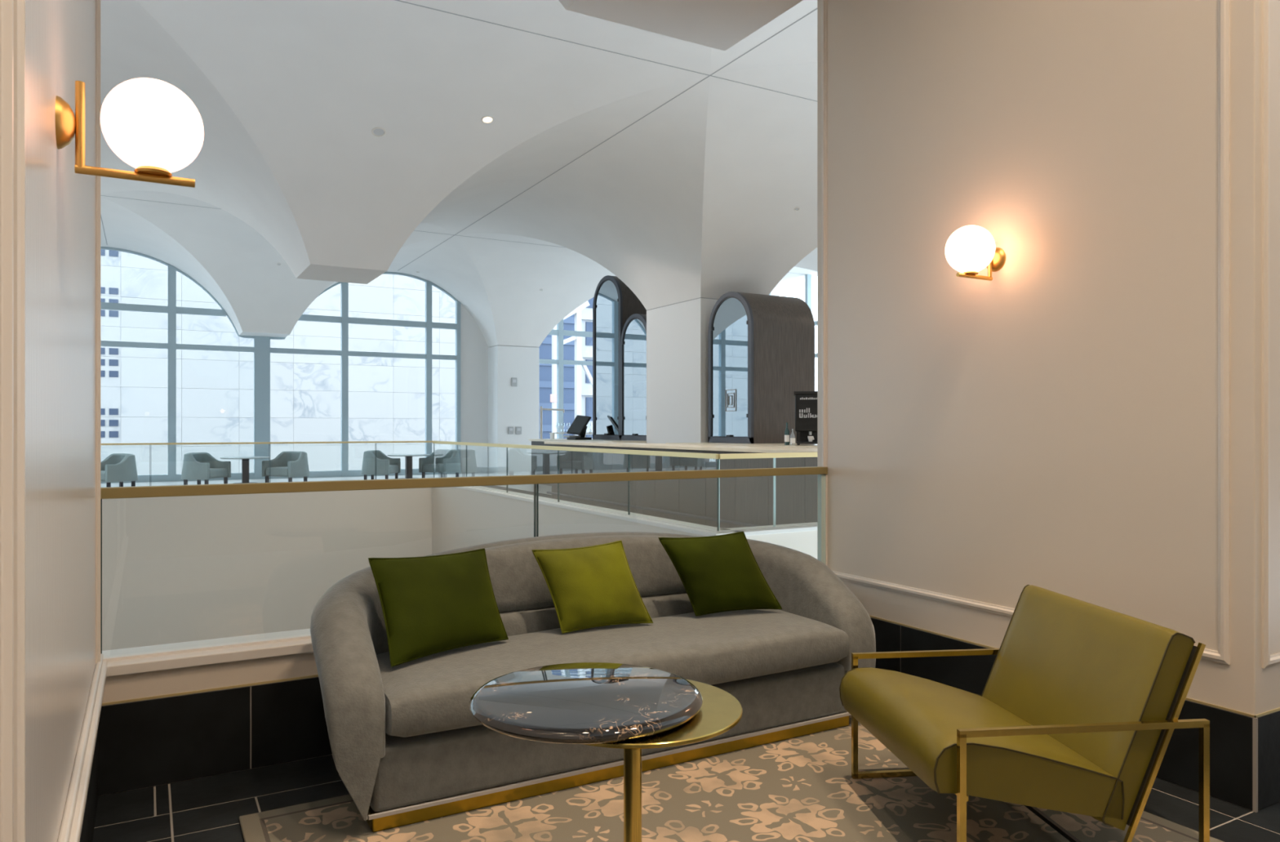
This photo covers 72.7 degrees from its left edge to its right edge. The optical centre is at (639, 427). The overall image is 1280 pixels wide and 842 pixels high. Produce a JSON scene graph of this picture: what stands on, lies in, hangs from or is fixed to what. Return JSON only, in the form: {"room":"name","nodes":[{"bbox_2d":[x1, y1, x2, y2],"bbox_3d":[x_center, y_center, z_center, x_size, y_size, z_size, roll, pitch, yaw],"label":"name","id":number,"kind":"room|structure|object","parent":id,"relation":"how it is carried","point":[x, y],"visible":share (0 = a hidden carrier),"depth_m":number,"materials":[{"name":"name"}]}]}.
{"room":"hotel lounge","nodes":[
{"label":"hotel lounge","id":0,"kind":"room"},
{"bbox_2d":[0,0,107,841],"bbox_3d":[-1.222,-1.424,1.123,0.782,5.408,4.160,0,0,-30],"label":"wall","id":1,"kind":"structure","parent":0,"point":[53,669],"depth_m":1.54,"materials":[{"name":"white paint"}]},
{"bbox_2d":[54,77,204,187],"bbox_3d":[-1.017,-0.599,1.746,0.254,0.205,0.184,0,0,-30],"label":"sconce","id":2,"kind":"object","parent":1,"relation":"attached to","point":[150,124],"visible":1,"depth_m":1.70,"materials":[{"name":"white glass"}]},
{"bbox_2d":[98,628,332,795],"bbox_3d":[-0.474,3.296,3.917,3.340,4.947,0.258,0,0,-30],"label":"wall","id":3,"kind":"structure","parent":0,"point":[164,719],"depth_m":3.17,"materials":[{"name":"black tile"}]},
{"bbox_2d":[100,466,827,661],"bbox_3d":[-0.452,0.518,3.882,3.335,0.613,0.055,0,0,-30],"label":"glass railing","id":4,"kind":"object","parent":3,"relation":"on","point":[109,492],"visible":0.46,"depth_m":3.57,"materials":[{"name":"gold"}]},
{"bbox_2d":[102,487,431,650],"bbox_3d":[-9.518,3.300,10.237,14.715,4.940,0.260,0,0,-30],"label":"wall","id":5,"kind":"structure","parent":0,"point":[175,569],"depth_m":12.29,"materials":[{"name":"beige paint"}]},
{"bbox_2d":[100,440,817,532],"bbox_3d":[-4.512,0.521,8.506,21.455,0.623,7.900,0,0,-30],"label":"glass railing","id":6,"kind":"object","parent":5,"relation":"on","point":[694,455],"visible":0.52,"depth_m":8.26,"materials":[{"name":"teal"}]},
{"bbox_2d":[100,472,551,494],"bbox_3d":[-5.062,1.420,13.960,26.080,0.300,17.780,0,0,-30],"label":"floor","id":7,"kind":"structure","parent":0,"point":[543,488],"depth_m":20.82,"materials":[{"name":"stone"}]},
{"bbox_2d":[100,453,137,487],"bbox_3d":[-10.951,0.910,18.149,0.890,0.720,0.755,0,0,32],"label":"tub chair","id":8,"kind":"object","parent":7,"relation":"on","point":[121,468],"visible":0.8,"depth_m":17.96,"materials":[{"name":"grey fabric"}]},
{"bbox_2d":[100,246,270,483],"bbox_3d":[-12.119,-1.439,19.959,6.715,5.418,0.140,0,0,-30],"label":"window","id":9,"kind":"structure","parent":7,"relation":"on","point":[261,348],"depth_m":20.62,"materials":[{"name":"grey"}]},
{"bbox_2d":[181,452,231,484],"bbox_3d":[-9.525,0.910,18.956,0.755,0.720,0.890,0,0,5],"label":"tub chair","id":10,"kind":"object","parent":7,"relation":"on","point":[198,466],"visible":0.97,"depth_m":18.68,"materials":[{"name":"grey"}]},
{"bbox_2d":[220,456,270,483],"bbox_3d":[-8.897,0.968,19.614,1.030,0.605,1.030,0,0,-30],"label":"round table","id":11,"kind":"object","parent":7,"relation":"on","point":[245,460],"visible":0.77,"depth_m":19.55,"materials":[{"name":"grey metal"}]},
{"bbox_2d":[262,451,309,482],"bbox_3d":[-7.991,0.910,19.825,0.890,0.720,0.755,0,0,25],"label":"tub chair","id":12,"kind":"object","parent":7,"relation":"on","point":[291,464],"visible":0.94,"depth_m":19.66,"materials":[{"name":"grey"}]},
{"bbox_2d":[360,449,400,479],"bbox_3d":[-6.246,0.910,20.817,0.755,0.720,0.890,0,0,2],"label":"tub chair","id":13,"kind":"object","parent":7,"relation":"on","point":[385,465],"visible":0.92,"depth_m":20.46,"materials":[{"name":"grey"}]},
{"bbox_2d":[386,453,430,478],"bbox_3d":[-5.696,0.968,21.430,1.030,0.605,1.030,0,0,-30],"label":"round table","id":14,"kind":"object","parent":7,"relation":"on","point":[408,457],"visible":0.84,"depth_m":21.37,"materials":[{"name":"grey metal"}]},
{"bbox_2d":[418,448,461,477],"bbox_3d":[-4.888,0.910,21.588,0.890,0.720,0.755,0,0,30],"label":"tub chair","id":15,"kind":"object","parent":7,"relation":"on","point":[446,460],"visible":0.95,"depth_m":21.45,"materials":[{"name":"grey"}]},
{"bbox_2d":[488,345,539,474],"bbox_3d":[-3.543,-0.484,24.359,1.225,3.508,0.790,0,0,-30],"label":"column","id":16,"kind":"structure","parent":7,"relation":"on","point":[508,406],"depth_m":24.00,"materials":[{"name":"white paint"}]},
{"bbox_2d":[507,426,513,434],"bbox_3d":[-3.546,0.080,23.883,0.150,0.200,0.034,0,0,-30],"label":"light switch","id":17,"kind":"object","parent":16,"relation":"attached to","point":[510,429],"visible":1,"depth_m":23.87,"materials":[{"name":"grey plastic"}]},
{"bbox_2d":[511,377,516,386],"bbox_3d":[-3.459,-1.250,23.932,0.160,0.240,0.034,0,0,-30],"label":"thermostat","id":18,"kind":"object","parent":16,"relation":"attached to","point":[513,380],"visible":1,"depth_m":23.91,"materials":[{"name":"grey plastic"}]},
{"bbox_2d":[515,426,521,434],"bbox_3d":[-3.350,0.079,23.994,0.144,0.203,0.034,0,0,-30],"label":"light switch","id":19,"kind":"object","parent":16,"relation":"attached to","point":[518,428],"visible":1,"depth_m":23.98,"materials":[{"name":"grey plastic"}]},
{"bbox_2d":[482,484,551,497],"bbox_3d":[-3.257,1.267,16.634,2.450,0.006,4.650,0,0,-30],"label":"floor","id":20,"kind":"structure","parent":7,"relation":"on","point":[543,495],"depth_m":17.27,"materials":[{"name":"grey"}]},
{"bbox_2d":[539,319,592,438],"bbox_3d":[-0.666,-1.439,26.456,5.850,5.418,0.140,0,0,-30],"label":"window","id":21,"kind":"structure","parent":7,"relation":"on","point":[559,332],"depth_m":25.46,"materials":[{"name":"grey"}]},
{"bbox_2d":[528,438,646,485],"bbox_3d":[-0.531,0.764,18.669,2.300,1.012,4.100,0,0,-30],"label":"countertop","id":22,"kind":"structure","parent":7,"relation":"on","point":[541,459],"depth_m":19.25,"materials":[{"name":"dark grey painted panel"},{"name":"cream stone"}]},
{"bbox_2d":[539,405,564,438],"bbox_3d":[-2.007,-0.112,19.901,0.603,0.740,0.056,0,0,-30],"label":"stand","id":23,"kind":"object","parent":22,"relation":"on","point":[540,406],"visible":1,"depth_m":19.76,"materials":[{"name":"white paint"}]},
{"bbox_2d":[549,432,592,438],"bbox_3d":[-1.457,0.188,20.098,1.300,0.140,0.200,0,0,-30],"label":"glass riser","id":24,"kind":"object","parent":22,"relation":"on","point":[552,434],"visible":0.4,"depth_m":19.78,"materials":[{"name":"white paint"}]},
{"bbox_2d":[564,414,591,439],"bbox_3d":[-1.327,-0.005,18.442,0.491,0.527,0.455,0,0,-30],"label":"terminal","id":25,"kind":"object","parent":22,"relation":"on","point":[578,427],"visible":1,"depth_m":18.40,"materials":[{"name":"black plastic"}]},
{"bbox_2d":[564,435,580,437],"bbox_3d":[-1.435,0.188,18.398,0.260,0.040,0.300,0,0,-30],"label":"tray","id":26,"kind":"object","parent":25,"relation":"on","point":[565,436],"depth_m":18.28,"materials":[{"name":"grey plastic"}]},
{"bbox_2d":[592,275,646,439],"bbox_3d":[-0.147,-1.466,18.600,1.340,3.448,1.260,0,0,-30],"label":"tall cabinet","id":27,"kind":"object","parent":22,"relation":"on","point":[614,301],"visible":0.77,"depth_m":18.22,"materials":[{"name":"brown wood"}]},
{"bbox_2d":[620,313,646,440],"bbox_3d":[0.453,-0.996,17.543,1.340,2.508,1.170,0,0,-30],"label":"tall cabinet","id":28,"kind":"object","parent":22,"relation":"on","point":[633,335],"visible":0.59,"depth_m":17.28,"materials":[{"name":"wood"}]},
{"bbox_2d":[544,440,817,528],"bbox_3d":[0.477,0.750,11.480,0.720,1.040,7.098,0,0,-30],"label":"bar counter","id":29,"kind":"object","parent":7,"relation":"on","point":[744,501],"depth_m":10.66,"materials":[{"name":"grey wood"}]},
{"bbox_2d":[646,297,718,443],"bbox_3d":[1.176,-0.490,16.177,1.360,3.520,1.880,0,0,-30],"label":"column","id":30,"kind":"structure","parent":7,"relation":"on","point":[677,333],"depth_m":15.66,"materials":[{"name":"white paint"}]},
{"bbox_2d":[665,442,817,448],"bbox_3d":[2.472,0.764,13.376,2.300,1.012,4.230,0,0,-30],"label":"countertop","id":31,"kind":"structure","parent":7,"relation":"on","point":[778,445],"depth_m":13.09,"materials":[{"name":"beige stone"}]},
{"bbox_2d":[708,291,814,443],"bbox_3d":[2.039,-0.996,14.746,1.340,2.508,1.220,0,0,-30],"label":"tall cabinet","id":32,"kind":"object","parent":31,"relation":"on","point":[762,347],"visible":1,"depth_m":14.28,"materials":[{"name":"brown wood"}]},
{"bbox_2d":[784,422,789,444],"bbox_3d":[2.153,0.093,12.742,0.073,0.330,0.072,0,0,-30],"label":"bottle","id":33,"kind":"object","parent":31,"relation":"on","point":[786,431],"visible":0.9,"depth_m":12.71,"materials":[{"name":"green glass"}]},
{"bbox_2d":[790,432,795,443],"bbox_3d":[2.180,0.138,12.412,0.073,0.240,0.072,0,0,-30],"label":"bottle","id":34,"kind":"object","parent":31,"relation":"on","point":[792,439],"visible":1,"depth_m":12.38,"materials":[{"name":"clear glass"}]},
{"bbox_2d":[793,391,817,444],"bbox_3d":[2.713,-0.135,12.785,0.890,0.785,0.600,0,0,10],"label":"coffee machine","id":35,"kind":"object","parent":31,"relation":"on","point":[806,402],"visible":0.44,"depth_m":12.64,"materials":[{"name":"black plastic"}]},
{"bbox_2d":[793,391,817,395],"bbox_3d":[2.720,-0.504,12.824,0.890,0.045,0.520,0,0,10],"label":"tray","id":36,"kind":"object","parent":35,"relation":"on","point":[795,393],"depth_m":12.62,"materials":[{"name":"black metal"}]},
{"bbox_2d":[796,441,817,444],"bbox_3d":[2.704,0.223,12.736,0.810,0.030,0.500,0,0,10],"label":"drip tray","id":37,"kind":"object","parent":35,"relation":"on","point":[797,442],"depth_m":12.54,"materials":[{"name":"black metal"}]},
{"bbox_2d":[807,435,813,441],"bbox_3d":[2.483,0.164,12.613,0.107,0.080,0.079,0,0,-30],"label":"cup","id":38,"kind":"object","parent":35,"relation":"on","point":[811,438],"visible":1,"depth_m":12.58,"materials":[{"name":"white ceramic"}]},
{"bbox_2d":[100,0,817,347],"bbox_3d":[-2.116,-3.191,8.766,26.080,1.882,29.562,0,0,-30],"label":"ceiling","id":39,"kind":"structure","parent":0,"point":[667,148],"depth_m":11.51,"materials":[{"name":"paint"}]},
{"bbox_2d":[371,126,386,136],"bbox_3d":[-3.223,-3.649,10.727,0.170,0.083,0.163,0,0,-30],"label":"ceiling plate","id":40,"kind":"object","parent":39,"relation":"attached to","point":[380,131],"visible":1,"depth_m":10.72,"materials":[{"name":"white paint"}]},
{"bbox_2d":[481,115,493,123],"bbox_3d":[-1.904,-3.847,10.854,0.150,0.062,0.149,0,0,-30],"label":"recessed light","id":41,"kind":"object","parent":39,"relation":"in","point":[485,119],"visible":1,"depth_m":10.85,"materials":[{"name":"white paint"}]},
{"bbox_2d":[460,303,488,473],"bbox_3d":[-4.659,-1.100,24.283,0.820,4.741,0.220,0,0,-30],"label":"wall","id":42,"kind":"structure","parent":0,"point":[473,346],"depth_m":24.16,"materials":[{"name":"white paint"}]},
{"bbox_2d":[270,271,460,478],"bbox_3d":[-7.161,-1.439,22.772,5.035,5.418,0.140,0,0,-30],"label":"window","id":43,"kind":"structure","parent":42,"relation":"in","point":[344,319],"depth_m":23.04,"materials":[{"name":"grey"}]},
{"bbox_2d":[431,485,737,554],"bbox_3d":[-1.245,3.300,10.302,0.260,4.940,7.910,0,0,-30],"label":"wall","id":44,"kind":"structure","parent":0,"point":[462,517],"depth_m":10.71,"materials":[{"name":"beige paint"}]},
{"bbox_2d":[92,754,1279,841],"bbox_3d":[1.971,1.420,1.693,6.900,0.300,6.200,0,0,-30],"label":"floor","id":45,"kind":"structure","parent":0,"point":[208,808],"depth_m":2.92,"materials":[{"name":"grey tile"}]},
{"bbox_2d":[239,711,1223,841],"bbox_3d":[0.516,1.264,2.242,2.590,0.012,2.790,0,0,-30],"label":"area rug","id":46,"kind":"object","parent":45,"relation":"on","point":[803,788],"visible":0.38,"depth_m":2.83,"materials":[{"name":"beige carpet"}]},
{"bbox_2d":[310,531,875,831],"bbox_3d":[-0.139,0.858,3.478,2.249,0.800,0.809,0,0,-30],"label":"sofa","id":47,"kind":"object","parent":46,"relation":"on","point":[407,745],"visible":0.66,"depth_m":3.19,"materials":[{"name":"grey fabric"}]},
{"bbox_2d":[368,547,508,666],"bbox_3d":[-0.722,0.630,3.158,0.189,0.346,0.507,0,0,44],"label":"throw cushion","id":48,"kind":"object","parent":47,"relation":"on","point":[430,605],"visible":1,"depth_m":3.09,"materials":[{"name":"fabric"}]},
{"bbox_2d":[484,534,686,612],"bbox_3d":[-0.254,0.606,3.680,1.800,0.274,0.167,0,0,-30],"label":"cushion","id":49,"kind":"object","parent":47,"relation":"on","point":[519,584],"depth_m":3.60,"materials":[{"name":"grey fabric"}]},
{"bbox_2d":[531,540,653,633],"bbox_3d":[-0.186,0.635,3.497,0.489,0.337,0.157,0,0,-30],"label":"throw cushion","id":50,"kind":"object","parent":47,"relation":"on","point":[594,585],"visible":1,"depth_m":3.44,"materials":[{"name":"fabric"}]},
{"bbox_2d":[376,608,848,737],"bbox_3d":[-0.088,0.893,3.388,1.876,0.175,0.600,0,0,-30],"label":"seat cushion","id":51,"kind":"object","parent":47,"relation":"on","point":[430,695],"depth_m":3.26,"materials":[{"name":"grey fabric"}]},
{"bbox_2d":[657,531,782,616],"bbox_3d":[0.353,0.630,3.768,0.569,0.347,0.136,0,0,-21],"label":"throw cushion","id":52,"kind":"object","parent":47,"relation":"on","point":[719,573],"visible":1,"depth_m":3.71,"materials":[{"name":"fabric"}]},
{"bbox_2d":[468,662,742,841],"bbox_3d":[-0.079,0.924,1.950,0.591,0.668,0.553,0,0,-30],"label":"side table","id":53,"kind":"object","parent":46,"relation":"on","point":[631,708],"visible":1,"depth_m":1.87,"materials":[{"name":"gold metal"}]},
{"bbox_2d":[839,584,1209,841],"bbox_3d":[1.139,0.913,2.765,0.789,0.690,0.814,0,0,-7],"label":"armchair","id":54,"kind":"object","parent":46,"relation":"on","point":[1079,706],"visible":1,"depth_m":2.51,"materials":[{"name":"gold metal"}]},
{"bbox_2d":[840,666,1122,818],"bbox_3d":[1.026,0.961,2.752,0.562,0.264,0.744,0,0,-7],"label":"seat cushion","id":55,"kind":"object","parent":54,"relation":"on","point":[1077,770],"depth_m":2.49,"materials":[{"name":"green leather"}]},
{"bbox_2d":[982,584,1194,830],"bbox_3d":[1.371,0.846,2.792,0.286,0.555,0.744,0,0,-7],"label":"cushion","id":56,"kind":"object","parent":54,"relation":"on","point":[1060,659],"depth_m":2.58,"materials":[{"name":"green leather"}]},
{"bbox_2d":[722,521,817,559],"bbox_3d":[4.165,3.300,8.973,7.960,4.940,0.260,0,0,-30],"label":"wall","id":57,"kind":"structure","parent":0,"point":[803,539],"depth_m":7.21,"materials":[{"name":"beige paint"}]},
{"bbox_2d":[782,272,817,284],"bbox_3d":[-2.025,-4.293,8.605,27.080,0.270,30.192,0,0,-30],"label":"ceiling slab","id":58,"kind":"structure","parent":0,"point":[815,274],"depth_m":24.34,"materials":[{"name":"white paint"}]},
{"bbox_2d":[817,0,1279,812],"bbox_3d":[2.112,-1.424,4.156,1.424,5.408,2.174,0,0,-30],"label":"wall","id":59,"kind":"structure","parent":0,"point":[1095,420],"depth_m":3.49,"materials":[{"name":"beige paint"}]},
{"bbox_2d":[945,225,1005,280],"bbox_3d":[1.422,-0.742,3.693,0.262,0.221,0.200,0,0,-30],"label":"sconce","id":60,"kind":"object","parent":59,"relation":"attached to","point":[970,249],"visible":1,"depth_m":3.62,"materials":[{"name":"white glass"}]},
{"bbox_3d":[9.406,-1.429,15.066,0.220,5.398,29.151,0,0,-30],"label":"wall","id":61,"kind":"structure","parent":0,"visible":0},
{"bbox_2d":[768,274,817,357],"bbox_3d":[4.541,-1.429,23.479,0.140,5.398,7.800,0,0,-30],"label":"window","id":62,"kind":"structure","parent":61,"relation":"in","point":[807,277],"depth_m":23.44,"materials":[{"name":"blue"}]},
{"label":"outside","id":63,"kind":"structure","parent":0,"visible":0},
{"bbox_3d":[-28.081,10.420,90.033,200.000,0.300,135.670,0,0,-30],"label":"street","id":64,"kind":"object","parent":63,"visible":0},
{"bbox_2d":[100,248,455,475],"bbox_3d":[-27.478,-0.730,44.181,41.000,22.000,14.028,0,0,-30],"label":"building","id":65,"kind":"structure","parent":64,"relation":"on","point":[215,389],"depth_m":41.73,"materials":[{"name":"grey"}]},
{"bbox_2d":[538,313,574,438],"bbox_3d":[-8.277,-24.230,60.493,7.000,69.000,3.600,0,0,-30],"label":"tower","id":66,"kind":"structure","parent":64,"relation":"on","point":[545,348],"depth_m":60.15,"materials":[{"name":"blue glass"}]},
{"bbox_2d":[551,300,592,438],"bbox_3d":[-2.366,2.697,33.149,2.107,15.146,0.220,0,0,-30],"label":"building","id":67,"kind":"structure","parent":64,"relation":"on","point":[576,311],"depth_m":33.03,"materials":[{"name":"grey"}]},
{"bbox_2d":[579,286,779,438],"bbox_3d":[0.856,-14.230,76.366,19.150,49.000,12.000,0,0,-30],"label":"building","id":68,"kind":"structure","parent":64,"relation":"on","point":[586,313],"depth_m":66.92,"materials":[{"name":"grey"}]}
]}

